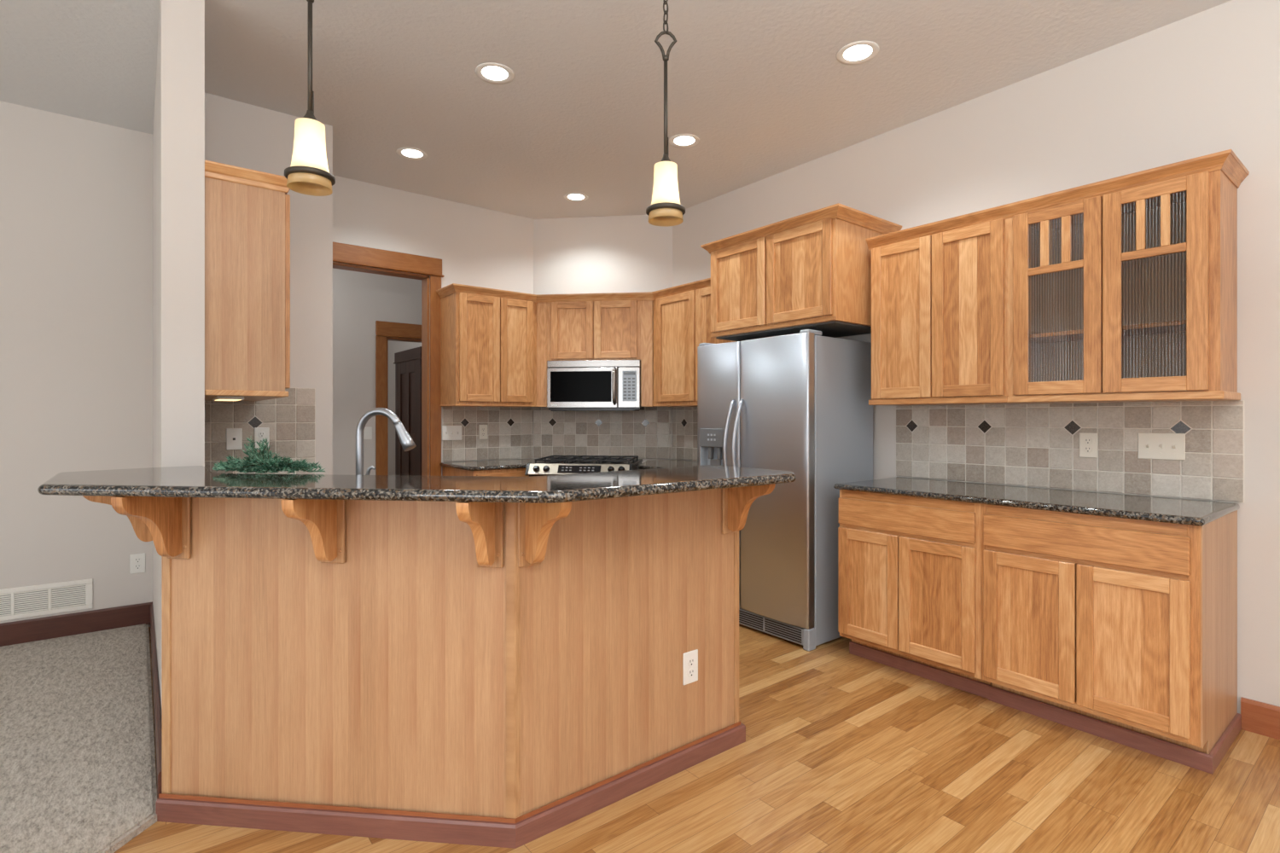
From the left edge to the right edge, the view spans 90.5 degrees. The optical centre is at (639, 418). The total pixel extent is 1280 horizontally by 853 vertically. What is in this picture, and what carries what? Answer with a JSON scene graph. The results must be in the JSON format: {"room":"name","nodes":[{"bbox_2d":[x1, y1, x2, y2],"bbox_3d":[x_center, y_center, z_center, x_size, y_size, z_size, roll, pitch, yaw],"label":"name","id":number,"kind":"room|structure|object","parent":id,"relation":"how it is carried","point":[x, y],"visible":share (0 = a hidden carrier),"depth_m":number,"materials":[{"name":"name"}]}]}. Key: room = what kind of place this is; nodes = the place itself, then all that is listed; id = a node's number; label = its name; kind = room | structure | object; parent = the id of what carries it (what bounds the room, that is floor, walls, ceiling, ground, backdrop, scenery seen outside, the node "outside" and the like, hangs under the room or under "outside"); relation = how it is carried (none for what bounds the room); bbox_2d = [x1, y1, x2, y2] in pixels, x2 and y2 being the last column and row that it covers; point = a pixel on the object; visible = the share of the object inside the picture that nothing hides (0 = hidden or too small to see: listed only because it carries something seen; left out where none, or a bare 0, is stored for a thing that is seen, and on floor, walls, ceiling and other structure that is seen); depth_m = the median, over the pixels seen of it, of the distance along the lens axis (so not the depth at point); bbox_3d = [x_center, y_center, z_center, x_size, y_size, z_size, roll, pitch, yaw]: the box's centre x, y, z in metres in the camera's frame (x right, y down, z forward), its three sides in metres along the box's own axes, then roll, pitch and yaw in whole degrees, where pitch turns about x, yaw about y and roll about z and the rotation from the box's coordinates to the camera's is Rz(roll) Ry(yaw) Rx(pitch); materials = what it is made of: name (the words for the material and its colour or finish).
{"room":"kitchen","nodes":[
{"label":"kitchen","id":0,"kind":"room"},
{"bbox_2d":[0,623,157,852],"bbox_3d":[-2.563,1.246,0.062,4.038,0.028,6.379,0,0,-38],"label":"floor","id":1,"kind":"structure","parent":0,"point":[78,775],"depth_m":2.40,"materials":[{"name":"beige carpet"}]},
{"bbox_2d":[152,0,204,723],"bbox_3d":[-2.385,-0.227,3.239,0.140,2.973,1.860,0,0,-38],"label":"wall","id":2,"kind":"structure","parent":0,"point":[178,132],"depth_m":2.52,"materials":[{"name":"beige paint"}]},
{"bbox_2d":[150,604,161,798],"bbox_3d":[-2.227,1.180,2.910,0.015,0.120,2.298,0,0,-38],"label":"baseboard","id":3,"kind":"structure","parent":2,"relation":"attached to","point":[155,684],"depth_m":2.53,"materials":[{"name":"brown wood"}]},
{"bbox_2d":[204,159,290,194],"bbox_3d":[-1.912,-1.006,3.017,0.324,0.059,0.956,0,0,-38],"label":"crown molding","id":4,"kind":"structure","parent":2,"relation":"attached to","point":[212,170],"depth_m":2.64,"materials":[{"name":"brown wood"}]},
{"bbox_2d":[204,176,290,401],"bbox_3d":[-1.926,-0.538,3.023,0.308,0.893,0.928,0,0,-38],"label":"upper cabinet","id":5,"kind":"object","parent":2,"relation":"attached to","point":[247,228],"visible":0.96,"depth_m":2.66,"materials":[{"name":"brown wood"}]},
{"bbox_2d":[211,396,244,401],"bbox_3d":[-1.820,-0.085,2.800,0.100,0.014,0.230,0,0,-38],"label":"light","id":6,"kind":"object","parent":5,"relation":"attached to","point":[216,398],"visible":1,"depth_m":2.72,"materials":[{"name":"white plastic"}]},
{"bbox_2d":[0,100,533,627],"bbox_3d":[-3.598,-0.227,3.402,6.820,2.973,0.140,0,0,-38],"label":"wall","id":7,"kind":"structure","parent":0,"point":[76,194],"depth_m":3.65,"materials":[{"name":"beige paint"}]},
{"bbox_2d":[0,578,93,621],"bbox_3d":[-3.462,1.012,3.415,0.780,0.172,0.008,0,0,-38],"label":"air vent","id":8,"kind":"object","parent":7,"relation":"in","point":[27,602],"visible":1,"depth_m":3.53,"materials":[{"name":"white metal"}]},
{"bbox_2d":[0,601,152,646],"bbox_3d":[-4.530,1.175,2.564,4.060,0.130,0.016,0,0,-38],"label":"baseboard","id":9,"kind":"structure","parent":7,"relation":"attached to","point":[28,631],"depth_m":3.60,"materials":[{"name":"brown wood"}]},
{"bbox_2d":[129,552,145,574],"bbox_3d":[-2.997,0.868,3.783,0.072,0.116,0.008,0,0,-38],"label":"wall outlet","id":10,"kind":"object","parent":7,"relation":"attached to","point":[136,561],"visible":1,"depth_m":3.78,"materials":[{"name":"white plastic"}]},
{"bbox_2d":[133,564,140,570],"bbox_3d":[-2.995,0.887,3.781,0.033,0.033,0.002,0,0,-38],"label":"receptacle","id":11,"kind":"object","parent":10,"relation":"attached to","point":[136,567],"depth_m":3.78,"materials":[{"name":"white plastic"}]},
{"bbox_2d":[133,557,141,563],"bbox_3d":[-2.995,0.849,3.781,0.033,0.033,0.002,0,0,-38],"label":"receptacle","id":12,"kind":"object","parent":10,"relation":"attached to","point":[136,560],"depth_m":3.78,"materials":[{"name":"white plastic"}]},
{"bbox_2d":[332,241,444,476],"bbox_3d":[-1.961,0.011,4.689,0.997,2.498,0.153,0,0,-38],"label":"trim","id":13,"kind":"structure","parent":7,"relation":"attached to","point":[343,253],"depth_m":4.89,"materials":[{"name":"brown wood"}]},
{"bbox_2d":[442,407,533,461],"bbox_3d":[-1.230,0.121,5.203,0.794,0.445,0.013,0,0,-38],"label":"backsplash","id":14,"kind":"structure","parent":7,"relation":"attached to","point":[509,429],"depth_m":5.20,"materials":[{"name":"tile"}]},
{"bbox_2d":[442,425,461,440],"bbox_3d":[-1.478,0.118,4.990,0.163,0.116,0.016,0,0,-38],"label":"light switch","id":15,"kind":"object","parent":14,"relation":"attached to","point":[449,433],"visible":1,"depth_m":4.99,"materials":[{"name":"white plastic"}]},
{"bbox_2d":[478,424,487,439],"bbox_3d":[-1.274,0.114,5.157,0.072,0.116,0.008,0,0,-38],"label":"wall outlet","id":16,"kind":"object","parent":14,"relation":"attached to","point":[482,428],"visible":1,"depth_m":5.15,"materials":[{"name":"beige plastic"}]},
{"bbox_2d":[440,292,536,407],"bbox_3d":[-1.141,-0.517,5.064,0.814,0.855,0.338,0,0,-38],"label":"upper cabinet","id":17,"kind":"object","parent":7,"relation":"attached to","point":[488,344],"visible":1,"depth_m":4.86,"materials":[{"name":"brown wood"}]},
{"bbox_2d":[436,278,710,302],"bbox_3d":[-0.426,-0.960,4.788,2.334,0.056,0.618,0,0,10],"label":"crown molding","id":18,"kind":"structure","parent":17,"relation":"attached to","point":[451,288],"depth_m":4.97,"materials":[{"name":"brown wood"}]},
{"bbox_2d":[204,93,332,474],"bbox_3d":[-2.361,-0.227,3.874,0.685,2.973,0.934,0,0,-38],"label":"wall","id":19,"kind":"structure","parent":0,"point":[239,134],"depth_m":3.61,"materials":[{"name":"beige paint"}]},
{"bbox_2d":[204,387,315,474],"bbox_3d":[-2.103,0.086,3.473,0.592,0.516,0.013,0,0,-38],"label":"backsplash","id":20,"kind":"structure","parent":19,"relation":"attached to","point":[291,420],"depth_m":3.51,"materials":[{"name":"tile"}]},
{"bbox_2d":[226,428,242,450],"bbox_3d":[-2.179,0.113,3.403,0.072,0.116,0.007,0,0,-38],"label":"phone jack","id":21,"kind":"object","parent":20,"relation":"attached to","point":[234,436],"visible":1,"depth_m":3.40,"materials":[{"name":"white plastic"}]},
{"bbox_2d":[254,427,269,448],"bbox_3d":[-2.078,0.110,3.483,0.072,0.116,0.008,0,0,-38],"label":"wall outlet","id":22,"kind":"object","parent":20,"relation":"attached to","point":[260,433],"visible":0.77,"depth_m":3.48,"materials":[{"name":"white plastic"}]},
{"bbox_2d":[258,431,265,437],"bbox_3d":[-2.076,0.090,3.481,0.033,0.033,0.002,0,0,-38],"label":"receptacle","id":23,"kind":"object","parent":22,"relation":"attached to","point":[261,434],"depth_m":3.48,"materials":[{"name":"white plastic"}]},
{"bbox_2d":[332,268,421,475],"bbox_3d":[-2.395,-0.227,6.088,5.000,2.973,0.120,0,0,-38],"label":"wall","id":24,"kind":"structure","parent":0,"point":[360,299],"depth_m":5.84,"materials":[{"name":"beige paint"}]},
{"bbox_2d":[363,426,372,439],"bbox_3d":[-2.531,0.140,5.898,0.072,0.116,0.009,0,0,-38],"label":"light switch","id":25,"kind":"object","parent":24,"relation":"attached to","point":[368,430],"visible":0.91,"depth_m":5.89,"materials":[{"name":"white plastic"}]},
{"bbox_2d":[375,320,421,475],"bbox_3d":[-2.103,0.175,6.298,1.030,2.170,0.153,0,0,-38],"label":"trim","id":26,"kind":"structure","parent":24,"relation":"attached to","point":[385,331],"depth_m":5.97,"materials":[{"name":"brown wood"}]},
{"bbox_2d":[388,340,421,475],"bbox_3d":[-2.658,-0.227,8.016,0.100,2.973,3.230,0,0,-38],"label":"wall","id":27,"kind":"structure","parent":0,"point":[394,346],"depth_m":9.04,"materials":[{"name":"beige paint"}]},
{"bbox_2d":[393,346,421,476],"bbox_3d":[-3.108,0.175,8.476,0.035,2.170,1.090,0,0,-38],"label":"trim","id":28,"kind":"structure","parent":27,"relation":"attached to","point":[415,353],"depth_m":8.22,"materials":[{"name":"brown wood"}]},
{"bbox_2d":[397,359,418,476],"bbox_3d":[-3.094,0.247,8.487,0.038,2.015,0.810,0,0,-38],"label":"door","id":29,"kind":"structure","parent":27,"relation":"in","point":[407,371],"depth_m":8.45,"materials":[{"name":"brown wood"}]},
{"bbox_2d":[533,215,672,463],"bbox_3d":[-0.317,-0.227,5.449,1.201,2.973,0.120,0,0,7],"label":"wall","id":30,"kind":"structure","parent":0,"point":[611,253],"depth_m":5.39,"materials":[{"name":"beige paint"}]},
{"bbox_2d":[535,300,653,407],"bbox_3d":[-0.352,-0.517,5.211,0.944,0.855,0.320,0,0,7],"label":"upper cabinet","id":31,"kind":"object","parent":30,"relation":"attached to","point":[615,329],"visible":0.95,"depth_m":5.05,"materials":[{"name":"brown wood"}]},
{"bbox_2d":[546,360,644,411],"bbox_3d":[-0.356,-0.259,5.175,0.752,0.402,0.392,0,0,7],"label":"microwave","id":32,"kind":"object","parent":31,"relation":"attached to","point":[576,385],"visible":0.98,"depth_m":5.03,"materials":[{"name":"silver metal"}]},
{"bbox_2d":[533,407,671,459],"bbox_3d":[-0.324,0.121,5.381,1.188,0.445,0.013,0,0,7],"label":"backsplash","id":33,"kind":"structure","parent":30,"relation":"attached to","point":[646,433],"depth_m":5.37,"materials":[{"name":"tile"}]},
{"bbox_2d":[0,0,1231,219],"bbox_3d":[-1.736,-1.773,2.516,8.800,0.120,13.500,0,0,-38],"label":"ceiling","id":34,"kind":"structure","parent":0,"point":[762,85],"depth_m":3.11,"materials":[{"name":"paint"}]},
{"bbox_2d":[284,0,335,196],"bbox_3d":[-0.948,-1.185,1.821,0.131,1.055,0.131,0,0,-38],"label":"pendant light","id":35,"kind":"object","parent":34,"relation":"hanging from","point":[308,173],"visible":1,"depth_m":1.79,"materials":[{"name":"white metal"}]},
{"bbox_2d":[395,147,427,160],"bbox_3d":[-1.476,-1.711,4.106,0.194,0.004,0.194,0,0,-38],"label":"recessed light","id":36,"kind":"object","parent":34,"relation":"in","point":[407,153],"visible":1,"depth_m":4.10,"materials":[{"name":"white plastic"}]},
{"bbox_2d":[474,62,514,84],"bbox_3d":[-0.721,-1.711,3.151,0.194,0.004,0.194,0,0,-38],"label":"recessed light","id":37,"kind":"object","parent":34,"relation":"in","point":[492,72],"visible":1,"depth_m":3.14,"materials":[{"name":"white plastic"}]},
{"bbox_2d":[563,192,588,201],"bbox_3d":[-0.496,-1.711,4.914,0.194,0.004,0.194,0,0,-38],"label":"recessed light","id":38,"kind":"object","parent":34,"relation":"in","point":[570,196],"visible":1,"depth_m":4.91,"materials":[{"name":"white plastic"}]},
{"bbox_2d":[645,0,685,226],"bbox_3d":[0.086,-1.185,2.120,0.131,1.055,0.131,0,0,-38],"label":"pendant light","id":39,"kind":"object","parent":34,"relation":"hanging from","point":[666,209],"visible":1,"depth_m":2.09,"materials":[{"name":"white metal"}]},
{"bbox_2d":[669,133,699,147],"bbox_3d":[0.274,-1.711,3.916,0.194,0.004,0.194,0,0,-38],"label":"recessed light","id":40,"kind":"object","parent":34,"relation":"in","point":[680,140],"visible":1,"depth_m":3.91,"materials":[{"name":"white plastic"}]},
{"bbox_2d":[836,40,879,64],"bbox_3d":[1.021,-1.711,2.974,0.194,0.004,0.194,0,0,-38],"label":"recessed light","id":41,"kind":"object","parent":34,"relation":"in","point":[858,52],"visible":1,"depth_m":2.97,"materials":[{"name":"white plastic"}]},
{"bbox_2d":[113,623,1279,852],"bbox_3d":[-1.736,1.320,2.516,8.800,0.120,13.500,0,0,-38],"label":"floor","id":42,"kind":"structure","parent":0,"point":[842,752],"depth_m":2.16,"materials":[{"name":"brown wood"}]},
{"bbox_2d":[82,483,775,849],"bbox_3d":[-0.686,0.742,2.111,2.350,1.037,0.892,0,0,0],"label":"breakfast bar","id":43,"kind":"object","parent":42,"relation":"on","point":[503,675],"visible":0.88,"depth_m":1.96,"materials":[{"name":"beige wood"}]},
{"bbox_2d":[37,465,795,503],"bbox_3d":[-0.739,0.206,2.097,2.586,0.032,0.940,0,0,-1],"label":"countertop","id":44,"kind":"structure","parent":43,"relation":"on","point":[188,481],"depth_m":1.85,"materials":[{"name":"stone"}]},
{"bbox_2d":[212,436,325,473],"bbox_3d":[-1.314,0.124,2.199,0.414,0.128,0.198,0,0,19],"label":"greenery spray","id":45,"kind":"object","parent":44,"relation":"on","point":[256,464],"visible":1,"depth_m":2.18,"materials":[{"name":"green plant"}]},
{"bbox_2d":[683,649,698,686],"bbox_3d":[0.185,0.909,2.312,0.072,0.116,0.008,0,0,-38],"label":"wall outlet","id":46,"kind":"object","parent":43,"relation":"attached to","point":[690,659],"visible":1,"depth_m":2.31,"materials":[{"name":"white plastic"}]},
{"bbox_2d":[687,668,694,677],"bbox_3d":[0.187,0.928,2.310,0.033,0.033,0.002,0,0,-38],"label":"receptacle","id":47,"kind":"object","parent":46,"relation":"attached to","point":[690,671],"depth_m":2.31,"materials":[{"name":"white plastic"}]},
{"bbox_2d":[687,657,694,667],"bbox_3d":[0.187,0.889,2.310,0.033,0.033,0.002,0,0,-38],"label":"receptacle","id":48,"kind":"object","parent":46,"relation":"attached to","point":[690,660],"depth_m":2.31,"materials":[{"name":"white plastic"}]},
{"bbox_2d":[442,466,529,477],"bbox_3d":[-1.086,0.818,4.928,0.690,0.884,0.607,0,0,-38],"label":"base cabinet","id":49,"kind":"object","parent":42,"relation":"on","point":[446,471],"visible":0.03,"depth_m":4.66,"materials":[{"name":"brown wood"}]},
{"bbox_2d":[439,458,539,471],"bbox_3d":[-1.058,0.360,4.942,0.805,0.030,0.603,0,0,-38],"label":"countertop","id":50,"kind":"structure","parent":49,"relation":"on","point":[511,463],"depth_m":4.72,"materials":[{"name":"stone"}]},
{"bbox_2d":[524,455,642,477],"bbox_3d":[-0.403,0.782,4.840,0.770,0.955,0.729,0,0,7],"label":"range","id":51,"kind":"object","parent":42,"relation":"on","point":[550,465],"visible":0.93,"depth_m":4.58,"materials":[{"name":"silver metal"}]},
{"bbox_2d":[532,459,642,466],"bbox_3d":[-0.395,0.344,4.902,0.770,0.021,0.605,0,0,7],"label":"cooktop","id":52,"kind":"object","parent":51,"relation":"in","point":[636,462],"depth_m":4.72,"materials":[{"name":"black ceramic"}]},
{"bbox_2d":[697,329,872,651],"bbox_3d":[0.852,0.389,3.924,0.714,1.742,0.874,0,0,-38],"label":"refrigerator","id":53,"kind":"object","parent":42,"relation":"on","point":[798,404],"visible":0.69,"depth_m":3.58,"materials":[{"name":"grey metal"}]},
{"bbox_2d":[837,489,991,698],"bbox_3d":[1.505,0.818,3.245,0.628,0.884,0.714,0,0,-38],"label":"base cabinet","id":54,"kind":"object","parent":42,"relation":"on","point":[909,567],"visible":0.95,"depth_m":3.02,"materials":[{"name":"brown wood"}]},
{"bbox_2d":[980,504,1241,774],"bbox_3d":[1.960,0.818,2.670,0.628,0.884,0.753,0,0,-38],"label":"base cabinet","id":55,"kind":"object","parent":42,"relation":"on","point":[1123,631],"visible":0.93,"depth_m":2.43,"materials":[{"name":"brown wood"}]},
{"bbox_2d":[833,477,1239,526],"bbox_3d":[1.730,0.360,2.955,0.644,0.030,1.477,0,0,-38],"label":"countertop","id":56,"kind":"structure","parent":55,"relation":"on","point":[1198,513],"depth_m":2.68,"materials":[{"name":"stone"}]},
{"bbox_3d":[-1.030,0.818,2.909,1.564,0.884,2.200,0,0,-38],"label":"base cabinet","id":57,"kind":"object","parent":42,"relation":"on","visible":0},
{"bbox_3d":[-1.025,0.360,2.918,1.586,0.030,2.212,0,0,-38],"label":"countertop","id":58,"kind":"structure","parent":57,"relation":"on","visible":0},
{"bbox_2d":[355,407,416,475],"bbox_3d":[-0.981,0.153,2.425,0.270,0.385,0.060,0,0,14],"label":"kitchen faucet","id":59,"kind":"object","parent":58,"relation":"on","point":[407,443],"visible":0.83,"depth_m":2.42,"materials":[{"name":"grey metal"}]},
{"bbox_3d":[0.451,0.818,4.566,0.615,0.884,0.600,0,0,-38],"label":"base cabinet","id":60,"kind":"object","parent":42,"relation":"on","visible":0},
{"bbox_2d":[638,459,697,469],"bbox_3d":[0.318,0.360,4.734,0.625,0.030,1.040,0,0,-38],"label":"countertop","id":61,"kind":"structure","parent":60,"relation":"on","point":[649,464],"depth_m":4.72,"materials":[{"name":"stone"}]},
{"bbox_2d":[672,0,1279,714],"bbox_3d":[2.669,-0.227,2.388,0.120,2.973,7.673,0,0,-38],"label":"wall","id":62,"kind":"structure","parent":0,"point":[1207,82],"depth_m":2.85,"materials":[{"name":"beige paint"}]},
{"bbox_2d":[672,407,697,460],"bbox_3d":[0.567,0.121,4.936,0.013,0.445,0.955,0,0,-38],"label":"backsplash","id":63,"kind":"structure","parent":62,"relation":"attached to","point":[684,419],"depth_m":5.18,"materials":[{"name":"tile"}]},
{"bbox_2d":[652,286,734,407],"bbox_3d":[0.464,-0.517,4.803,0.338,0.855,1.048,0,0,-38],"label":"upper cabinet","id":64,"kind":"object","parent":62,"relation":"attached to","point":[681,322],"visible":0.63,"depth_m":4.76,"materials":[{"name":"brown wood"}]},
{"bbox_2d":[710,217,884,341],"bbox_3d":[0.978,-0.800,3.938,0.602,0.570,0.941,0,0,-38],"label":"upper cabinet","id":65,"kind":"object","parent":62,"relation":"attached to","point":[817,276],"visible":0.96,"depth_m":3.62,"materials":[{"name":"brown wood"}]},
{"bbox_2d":[700,203,901,254],"bbox_3d":[0.967,-1.098,3.927,0.634,0.056,1.041,0,0,-38],"label":"crown molding","id":66,"kind":"structure","parent":65,"relation":"attached to","point":[839,211],"depth_m":3.59,"materials":[{"name":"brown wood"}]},
{"bbox_2d":[868,218,1021,406],"bbox_3d":[1.619,-0.510,3.343,0.338,0.876,0.718,0,0,-38],"label":"upper cabinet","id":67,"kind":"object","parent":62,"relation":"attached to","point":[939,301],"visible":0.96,"depth_m":3.20,"materials":[{"name":"brown wood"}]},
{"bbox_2d":[865,149,1249,250],"bbox_3d":[1.853,-0.964,3.034,0.353,0.056,1.498,0,0,-38],"label":"crown molding","id":68,"kind":"structure","parent":67,"relation":"attached to","point":[1227,161],"depth_m":2.71,"materials":[{"name":"brown wood"}]},
{"bbox_2d":[896,400,1244,503],"bbox_3d":[1.977,0.136,3.154,0.013,0.415,1.503,0,0,-38],"label":"backsplash","id":69,"kind":"structure","parent":62,"relation":"attached to","point":[1023,445],"depth_m":3.03,"materials":[{"name":"tile"}]},
{"bbox_2d":[1079,432,1097,458],"bbox_3d":[2.105,0.128,2.978,0.008,0.116,0.072,0,0,-38],"label":"wall outlet","id":70,"kind":"object","parent":69,"relation":"attached to","point":[1088,441],"visible":1,"depth_m":2.97,"materials":[{"name":"beige plastic"}]},
{"bbox_2d":[1083,446,1092,453],"bbox_3d":[2.103,0.147,2.977,0.002,0.033,0.033,0,0,-38],"label":"receptacle","id":71,"kind":"object","parent":70,"relation":"attached to","point":[1086,449],"depth_m":2.98,"materials":[{"name":"beige plastic"}]},
{"bbox_2d":[1083,437,1092,444],"bbox_3d":[2.103,0.108,2.977,0.002,0.033,0.033,0,0,-38],"label":"receptacle","id":72,"kind":"object","parent":70,"relation":"attached to","point":[1086,440],"depth_m":2.98,"materials":[{"name":"beige plastic"}]},
{"bbox_2d":[1137,432,1185,460],"bbox_3d":[2.270,0.123,2.764,0.016,0.116,0.163,0,0,-38],"label":"light switch","id":73,"kind":"object","parent":69,"relation":"attached to","point":[1150,445],"visible":1,"depth_m":2.76,"materials":[{"name":"beige plastic"}]},
{"bbox_2d":[1007,169,1240,403],"bbox_3d":[2.075,-0.510,2.766,0.338,0.876,0.754,0,0,-38],"label":"upper cabinet","id":74,"kind":"object","parent":62,"relation":"attached to","point":[1128,295],"visible":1,"depth_m":2.69,"materials":[{"name":"brown wood"}]},
{"bbox_2d":[1029,320,1186,343],"bbox_3d":[2.086,-0.377,2.782,0.274,0.018,0.698,0,0,-38],"label":"shelf","id":75,"kind":"object","parent":74,"relation":"attached to","point":[1143,326],"depth_m":2.78,"materials":[{"name":"brown wood"}]},
{"bbox_2d":[1240,697,1279,740],"bbox_3d":[3.680,1.197,1.002,0.015,0.126,4.003,0,0,-38],"label":"baseboard","id":76,"kind":"structure","parent":62,"relation":"attached to","point":[1258,718],"depth_m":2.52,"materials":[{"name":"brown wood"}]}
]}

